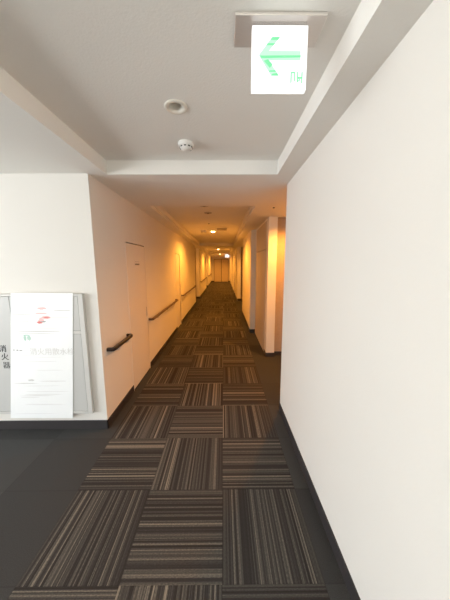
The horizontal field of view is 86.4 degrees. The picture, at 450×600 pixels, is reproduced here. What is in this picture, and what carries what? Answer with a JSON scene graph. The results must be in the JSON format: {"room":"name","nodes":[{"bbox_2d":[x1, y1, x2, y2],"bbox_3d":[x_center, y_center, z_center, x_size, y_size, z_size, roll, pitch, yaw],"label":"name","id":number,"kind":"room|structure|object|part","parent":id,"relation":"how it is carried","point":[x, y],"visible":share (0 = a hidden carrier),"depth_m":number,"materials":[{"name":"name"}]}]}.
{"room":"hotel corridor","nodes":[
{"label":"hotel corridor","id":0,"kind":"room"},
{"bbox_2d":[0,174,91,420],"bbox_3d":[-3.241,0.093,2.168,3.945,2.278,0.120,0,8,0],"label":"wall","id":1,"kind":"structure","parent":0,"point":[38,254],"depth_m":2.03,"materials":[{"name":"paint"}]},
{"bbox_2d":[0,294,94,413],"bbox_3d":[-1.895,0.501,2.157,1.334,1.117,0.037,0,8,0],"label":"fire extinguisher cabinet","id":2,"kind":"object","parent":1,"relation":"attached to","point":[83,398],"visible":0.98,"depth_m":2.15,"materials":[{"name":"grey metal"}]},
{"bbox_3d":[-2.189,0.501,2.147,0.651,1.071,0.018,0,8,0],"label":"door","id":3,"kind":"part","parent":2,"relation":"part of","materials":[{"name":"white metal"}]},
{"bbox_2d":[11,293,73,417],"bbox_3d":[-1.646,0.519,2.140,0.683,1.171,0.005,0,8,0],"label":"notice sheet","id":4,"kind":"object","parent":2,"relation":"attached to","point":[42,350],"visible":1,"depth_m":2.14,"materials":[{"name":"white paper"}]},
{"bbox_3d":[-1.567,0.119,2.095,0.587,0.304,0.018,0,8,0],"label":"door","id":5,"kind":"part","parent":2,"relation":"part of","materials":[{"name":"white metal"}]},
{"bbox_3d":[-1.566,0.665,2.176,0.587,0.734,0.018,0,8,0],"label":"door","id":6,"kind":"part","parent":2,"relation":"part of","materials":[{"name":"white metal"}]},
{"bbox_2d":[0,420,108,428],"bbox_3d":[-3.099,1.187,2.265,3.983,0.085,0.008,0,8,0],"label":"baseboard","id":7,"kind":"structure","parent":1,"relation":"attached to","point":[13,424],"depth_m":2.27,"materials":[{"name":"grey plastic"}]},
{"bbox_2d":[69,174,195,419],"bbox_3d":[-1.218,-0.444,5.785,0.150,2.278,7.407,0,8,0],"label":"wall","id":8,"kind":"structure","parent":0,"point":[104,220],"depth_m":2.46,"materials":[{"name":"paint"}]},
{"bbox_2d":[106,333,132,351],"bbox_3d":[-1.081,0.460,2.511,0.074,0.084,0.504,0,8,0],"label":"handrail","id":9,"kind":"object","parent":8,"relation":"attached to","point":[129,336],"visible":1,"depth_m":2.40,"materials":[{"name":"brown wood"}]},
{"bbox_2d":[125,242,150,390],"bbox_3d":[-1.167,0.185,3.155,0.094,1.800,0.691,0,8,0],"label":"door","id":10,"kind":"structure","parent":8,"relation":"in","point":[134,254],"depth_m":3.11,"materials":[{"name":"paint"}]},
{"bbox_2d":[107,282,210,428],"bbox_3d":[-1.252,-0.268,12.124,0.158,0.085,19.915,0,8,0],"label":"baseboard","id":11,"kind":"structure","parent":8,"relation":"attached to","point":[126,398],"depth_m":2.88,"materials":[{"name":"grey plastic"}]},
{"bbox_2d":[148,299,177,320],"bbox_3d":[-1.095,0.164,4.525,0.074,0.084,2.014,0,8,0],"label":"handrail","id":12,"kind":"object","parent":8,"relation":"attached to","point":[176,300],"visible":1,"depth_m":4.08,"materials":[{"name":"brown wood"}]},
{"bbox_2d":[175,254,181,326],"bbox_3d":[-1.185,-0.216,5.883,0.094,1.800,0.556,0,8,0],"label":"door","id":13,"kind":"structure","parent":8,"relation":"in","point":[177,257],"depth_m":5.93,"materials":[{"name":"paint"}]},
{"bbox_2d":[0,282,350,599],"bbox_3d":[-1.308,0.223,9.424,7.900,0.100,25.800,0,8,0],"label":"floor","id":14,"kind":"structure","parent":0,"point":[197,489],"depth_m":1.64,"materials":[{"name":"carpet"}]},
{"bbox_2d":[195,248,206,296],"bbox_3d":[-1.268,-1.535,13.209,0.150,2.278,4.600,0,8,0],"label":"wall","id":15,"kind":"structure","parent":0,"point":[200,255],"depth_m":11.56,"materials":[{"name":"paint"}]},
{"bbox_2d":[206,254,210,284],"bbox_3d":[-1.309,-2.437,19.343,0.150,2.278,5.000,0,8,0],"label":"wall","id":16,"kind":"structure","parent":0,"point":[208,257],"depth_m":17.75,"materials":[{"name":"paint"}]},
{"bbox_2d":[0,0,432,256],"bbox_3d":[-1.314,-2.170,9.072,7.900,0.182,25.800,0,8,0],"label":"ceiling","id":17,"kind":"structure","parent":0,"point":[85,85],"depth_m":1.20,"materials":[{"name":"paint"}]},
{"bbox_2d":[164,99,187,114],"bbox_3d":[-0.266,-1.088,1.294,0.126,0.096,0.126,0,8,0],"label":"recessed light","id":18,"kind":"object","parent":17,"relation":"in","point":[173,106],"visible":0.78,"depth_m":1.32,"materials":[{"name":"white plastic"}]},
{"bbox_2d":[178,139,193,151],"bbox_3d":[-0.274,-1.078,1.687,0.110,0.049,0.110,0,8,0],"label":"smoke detector","id":19,"kind":"object","parent":17,"relation":"attached to","point":[186,145],"visible":1,"depth_m":1.66,"materials":[{"name":"white plastic"}]},
{"bbox_2d":[153,206,252,244],"bbox_3d":[-0.310,-1.732,6.212,1.340,0.073,6.400,0,8,0],"label":"trim","id":20,"kind":"structure","parent":17,"relation":"attached to","point":[159,208],"depth_m":4.40,"materials":[{"name":"paint"}]},
{"bbox_2d":[217,228,226,230],"bbox_3d":[-0.072,-1.698,5.764,0.230,0.010,0.350,0,8,0],"label":"ceiling hatch","id":21,"kind":"object","parent":17,"relation":"attached to","point":[218,229],"visible":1,"depth_m":5.77,"materials":[{"name":"grey metal"}]},
{"bbox_2d":[234,11,327,93],"bbox_3d":[0.192,-0.872,0.887,0.315,0.228,0.125,0,8,0],"label":"exit sign","id":22,"kind":"object","parent":17,"relation":"hanging from","point":[279,41],"visible":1,"depth_m":0.84,"materials":[{"name":"plastic"}]},
{"bbox_3d":[0.192,-0.853,0.854,0.194,0.200,0.022,0,8,0],"label":"light panel","id":23,"kind":"part","parent":22,"relation":"part of","materials":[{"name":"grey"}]},
{"bbox_3d":[0.191,-0.978,0.871,0.315,0.012,0.125,0,8,0],"label":"ceiling plate","id":24,"kind":"part","parent":22,"relation":"part of","materials":[{"name":"metal"}]},
{"bbox_2d":[211,256,229,280],"bbox_3d":[-0.371,-2.815,21.896,2.150,2.278,0.150,0,8,0],"label":"wall","id":25,"kind":"structure","parent":0,"point":[214,257],"depth_m":21.77,"materials":[{"name":"paint"}]},
{"bbox_2d":[214,259,227,281],"bbox_3d":[-0.345,-2.691,21.804,1.320,2.060,0.070,0,8,0],"label":"door","id":26,"kind":"structure","parent":25,"relation":"in","point":[220,265],"depth_m":21.80,"materials":[{"name":"brown wood"}]},
{"bbox_2d":[231,254,232,286],"bbox_3d":[0.575,-2.182,17.574,0.210,2.278,1.400,0,8,0],"label":"wall","id":27,"kind":"structure","parent":0,"point":[231,254],"depth_m":17.04,"materials":[{"name":"paint"}]},
{"bbox_2d":[233,247,241,298],"bbox_3d":[0.608,-1.469,12.726,0.210,2.278,5.000,0,8,0],"label":"wall","id":28,"kind":"structure","parent":0,"point":[238,258],"depth_m":10.37,"materials":[{"name":"paint"}]},
{"bbox_2d":[241,247,242,298],"bbox_3d":[1.456,-1.117,10.317,1.553,2.278,0.120,0,8,0],"label":"wall","id":29,"kind":"structure","parent":0,"point":[241,247],"depth_m":10.20,"materials":[{"name":"paint"}]},
{"bbox_2d":[242,230,255,328],"bbox_3d":[0.680,-0.541,6.419,0.250,2.278,2.250,0,8,0],"label":"wall","id":30,"kind":"structure","parent":0,"point":[249,242],"depth_m":5.49,"materials":[{"name":"paint"}]},
{"bbox_2d":[255,219,266,342],"bbox_3d":[0.751,-0.285,4.673,0.138,2.278,1.280,0,8,0],"label":"wall","id":31,"kind":"structure","parent":0,"point":[266,219],"depth_m":4.24,"materials":[{"name":"paint"}]},
{"bbox_2d":[255,221,266,351],"bbox_3d":[0.710,-0.268,4.650,0.100,2.247,1.168,0,8,0],"label":"door","id":32,"kind":"structure","parent":31,"relation":"in","point":[262,231],"depth_m":4.56,"materials":[{"name":"grey"}]},
{"bbox_3d":[0.697,-1.154,4.520,0.042,0.449,1.162,0,8,0],"label":"transom panel","id":33,"kind":"part","parent":32,"relation":"part of","materials":[{"name":"brown wood"}]},
{"bbox_2d":[264,217,277,352],"bbox_3d":[0.756,-0.181,3.966,0.138,2.278,0.150,0,8,0],"label":"wall pillar","id":34,"kind":"structure","parent":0,"point":[272,222],"depth_m":3.88,"materials":[{"name":"paint"}]},
{"bbox_2d":[274,217,285,350],"bbox_3d":[1.549,-0.194,4.040,1.450,2.278,0.170,0,8,0],"label":"wall","id":35,"kind":"structure","parent":0,"point":[281,232],"depth_m":3.94,"materials":[{"name":"paint"}]},
{"bbox_2d":[280,0,449,599],"bbox_3d":[0.677,0.483,-0.549,0.150,2.278,5.963,0,8,0],"label":"wall","id":36,"kind":"structure","parent":0,"point":[365,385],"depth_m":0.91,"materials":[{"name":"paint"}]},
{"bbox_2d":[230,282,360,599],"bbox_3d":[1.381,0.123,9.428,1.721,0.085,25.400,0,8,0],"label":"baseboard","id":37,"kind":"structure","parent":36,"relation":"attached to","point":[352,590],"depth_m":1.47,"materials":[{"name":"grey plastic"}]}
]}

